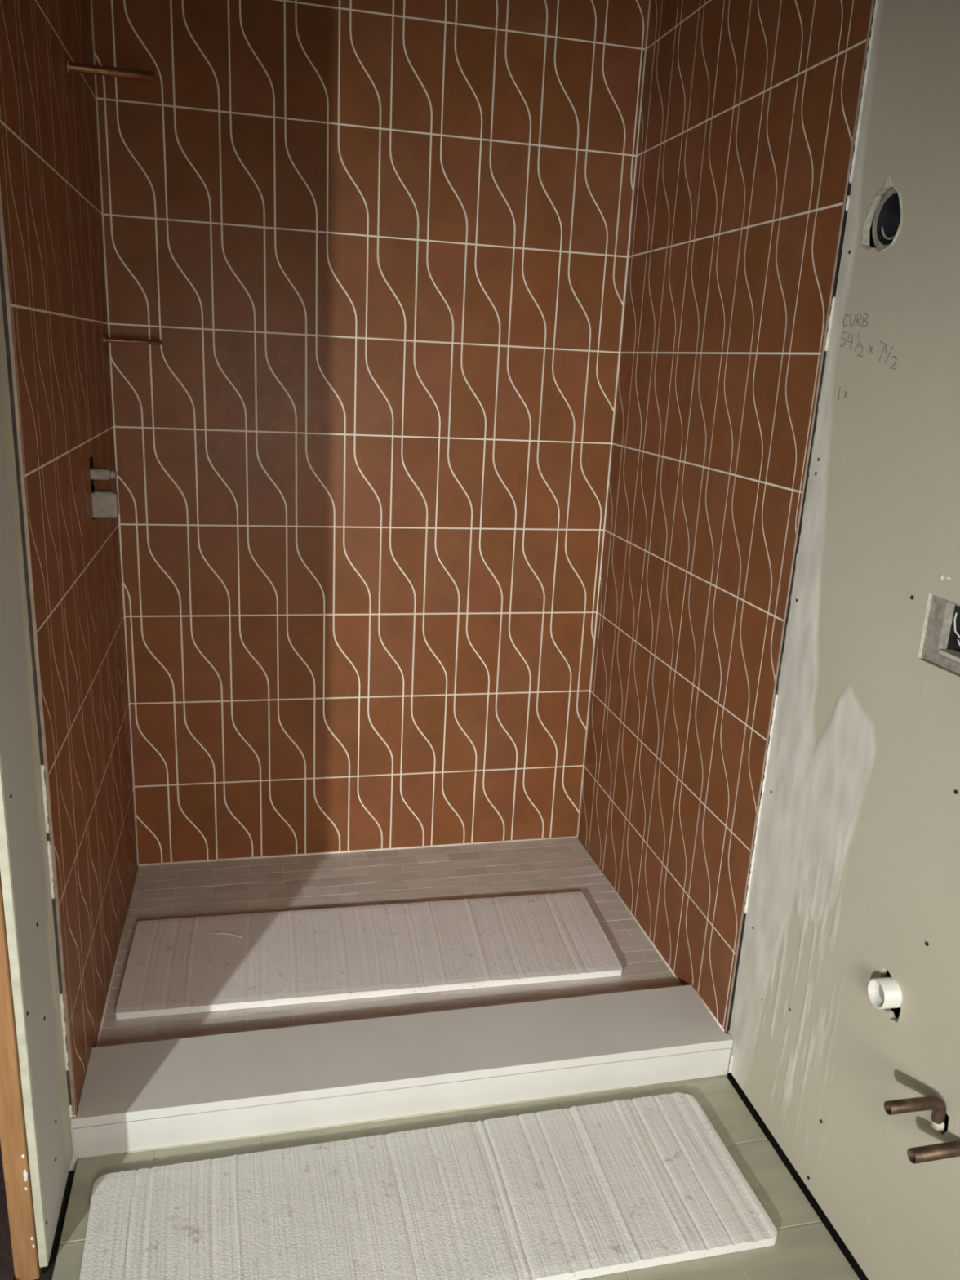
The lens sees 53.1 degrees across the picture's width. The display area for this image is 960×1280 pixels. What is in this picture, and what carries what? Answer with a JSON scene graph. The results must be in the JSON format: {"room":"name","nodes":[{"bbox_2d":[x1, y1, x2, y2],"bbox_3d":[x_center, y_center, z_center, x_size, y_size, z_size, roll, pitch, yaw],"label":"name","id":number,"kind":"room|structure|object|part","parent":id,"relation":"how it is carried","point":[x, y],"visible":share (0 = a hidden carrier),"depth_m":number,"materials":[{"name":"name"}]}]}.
{"room":"building under construction","nodes":[
{"label":"building under construction","id":0,"kind":"room"},
{"bbox_2d":[0,0,138,1279],"bbox_3d":[-0.851,-0.332,1.932,0.072,2.666,1.361,-1,17,-13],"label":"wall","id":1,"kind":"structure","parent":0,"point":[68,867],"depth_m":1.72,"materials":[{"name":"orange tile"}]},
{"bbox_3d":[-0.723,-0.285,1.511,0.005,2.511,0.002,-1,17,-13],"label":"edge trim","id":2,"kind":"part","parent":1,"relation":"part of","materials":[{"name":"white metal"}]},
{"bbox_2d":[89,466,119,517],"bbox_3d":[-0.860,-0.334,2.177,0.072,0.109,0.042,-1,17,-13],"label":"shower valve","id":3,"kind":"object","parent":1,"relation":"on","point":[105,503],"visible":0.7,"depth_m":2.17,"materials":[{"name":"grey plastic"}]},
{"bbox_2d":[66,60,155,80],"bbox_3d":[-0.754,-1.163,1.965,0.166,0.021,0.021,-1,17,-13],"label":"copper pipe","id":4,"kind":"object","parent":1,"relation":"attached to","point":[72,67],"visible":1,"depth_m":1.96,"materials":[{"name":"brown metal"}]},
{"bbox_2d":[103,336,161,345],"bbox_3d":[-0.861,-0.742,2.385,0.135,0.014,0.014,-1,17,-13],"label":"copper pipe","id":5,"kind":"object","parent":1,"relation":"attached to","point":[105,339],"visible":1,"depth_m":2.38,"materials":[{"name":"brown metal"}]},
{"bbox_2d":[90,0,650,866],"bbox_3d":[-0.293,-0.527,2.706,1.408,2.666,0.054,-1,17,-13],"label":"wall","id":6,"kind":"structure","parent":0,"point":[375,252],"depth_m":2.64,"materials":[{"name":"orange tile"}]},
{"bbox_2d":[97,837,680,1047],"bbox_3d":[-0.254,0.814,2.629,1.383,0.095,0.869,-1,17,-13],"label":"floor","id":7,"kind":"structure","parent":0,"point":[557,865],"depth_m":2.75,"materials":[{"name":"tile"}]},
{"bbox_2d":[115,891,622,1019],"bbox_3d":[-0.266,0.798,2.493,1.241,0.029,0.415,-1,17,-13],"label":"bath mat","id":8,"kind":"object","parent":7,"relation":"on","point":[223,962],"visible":1,"depth_m":2.45,"materials":[{"name":"white fabric"}]},
{"bbox_2d":[0,1071,868,1279],"bbox_3d":[-0.810,1.472,0.476,3.700,0.095,5.140,-1,17,-13],"label":"floor","id":9,"kind":"structure","parent":0,"point":[807,1246],"depth_m":1.88,"materials":[{"name":"concrete"}]},
{"bbox_2d":[71,985,733,1159],"bbox_3d":[-0.133,0.934,2.118,1.398,0.099,0.205,-1,17,-13],"label":"shower curb","id":10,"kind":"object","parent":9,"relation":"on","point":[187,1091],"visible":1,"depth_m":2.06,"materials":[{"name":"stone"}]},
{"bbox_3d":[-0.113,0.970,2.034,1.396,0.072,0.012,-1,17,-13],"label":"panel","id":11,"kind":"part","parent":10,"relation":"part of","materials":[{"name":"stone"}]},
{"bbox_2d":[79,1092,777,1279],"bbox_3d":[-0.089,1.065,1.798,1.237,0.024,0.391,-1,17,-13],"label":"bath mat","id":12,"kind":"object","parent":9,"relation":"on","point":[575,1193],"visible":1,"depth_m":1.79,"materials":[{"name":"white fabric"}]},
{"bbox_2d":[577,0,959,1279],"bbox_3d":[0.999,0.182,0.485,0.094,2.666,5.077,-1,17,-13],"label":"wall","id":13,"kind":"structure","parent":0,"point":[771,788],"depth_m":1.86,"materials":[{"name":"tile"}]},
{"bbox_3d":[0.624,-0.311,1.845,0.003,2.511,0.002,-1,17,-13],"label":"edge trim","id":14,"kind":"part","parent":13,"relation":"part of","materials":[{"name":"white metal"}]},
{"bbox_2d":[866,977,902,1008],"bbox_3d":[0.705,0.597,1.627,0.079,0.051,0.050,-1,17,-13],"label":"drain pipe","id":15,"kind":"object","parent":13,"relation":"attached to","point":[884,993],"visible":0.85,"depth_m":1.61,"materials":[{"name":"white plastic"}]},
{"bbox_2d":[871,187,900,249],"bbox_3d":[0.703,-0.705,1.611,0.032,0.100,0.100,-1,17,-13],"label":"electrical box","id":16,"kind":"object","parent":13,"relation":"attached to","point":[886,220],"visible":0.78,"depth_m":1.64,"materials":[{"name":"black plastic"}]},
{"bbox_2d":[884,1096,946,1131],"bbox_3d":[0.680,0.743,1.497,0.105,0.064,0.025,-1,17,-13],"label":"supply pipe","id":17,"kind":"object","parent":13,"relation":"attached to","point":[935,1104],"visible":1,"depth_m":1.49,"materials":[{"name":"orange metal"}]},
{"bbox_2d":[906,1140,959,1164],"bbox_3d":[0.696,0.773,1.451,0.098,0.022,0.022,-1,17,-13],"label":"supply pipe","id":18,"kind":"object","parent":13,"relation":"attached to","point":[945,1150],"visible":1,"depth_m":1.44,"materials":[{"name":"orange metal"}]},
{"bbox_2d":[921,595,959,674],"bbox_3d":[0.751,-0.003,1.477,0.044,0.104,0.140,-1,17,-13],"label":"outlet box","id":19,"kind":"object","parent":13,"relation":"attached to","point":[941,645],"visible":0.99,"depth_m":1.51,"materials":[{"name":"grey plastic"}]}
]}

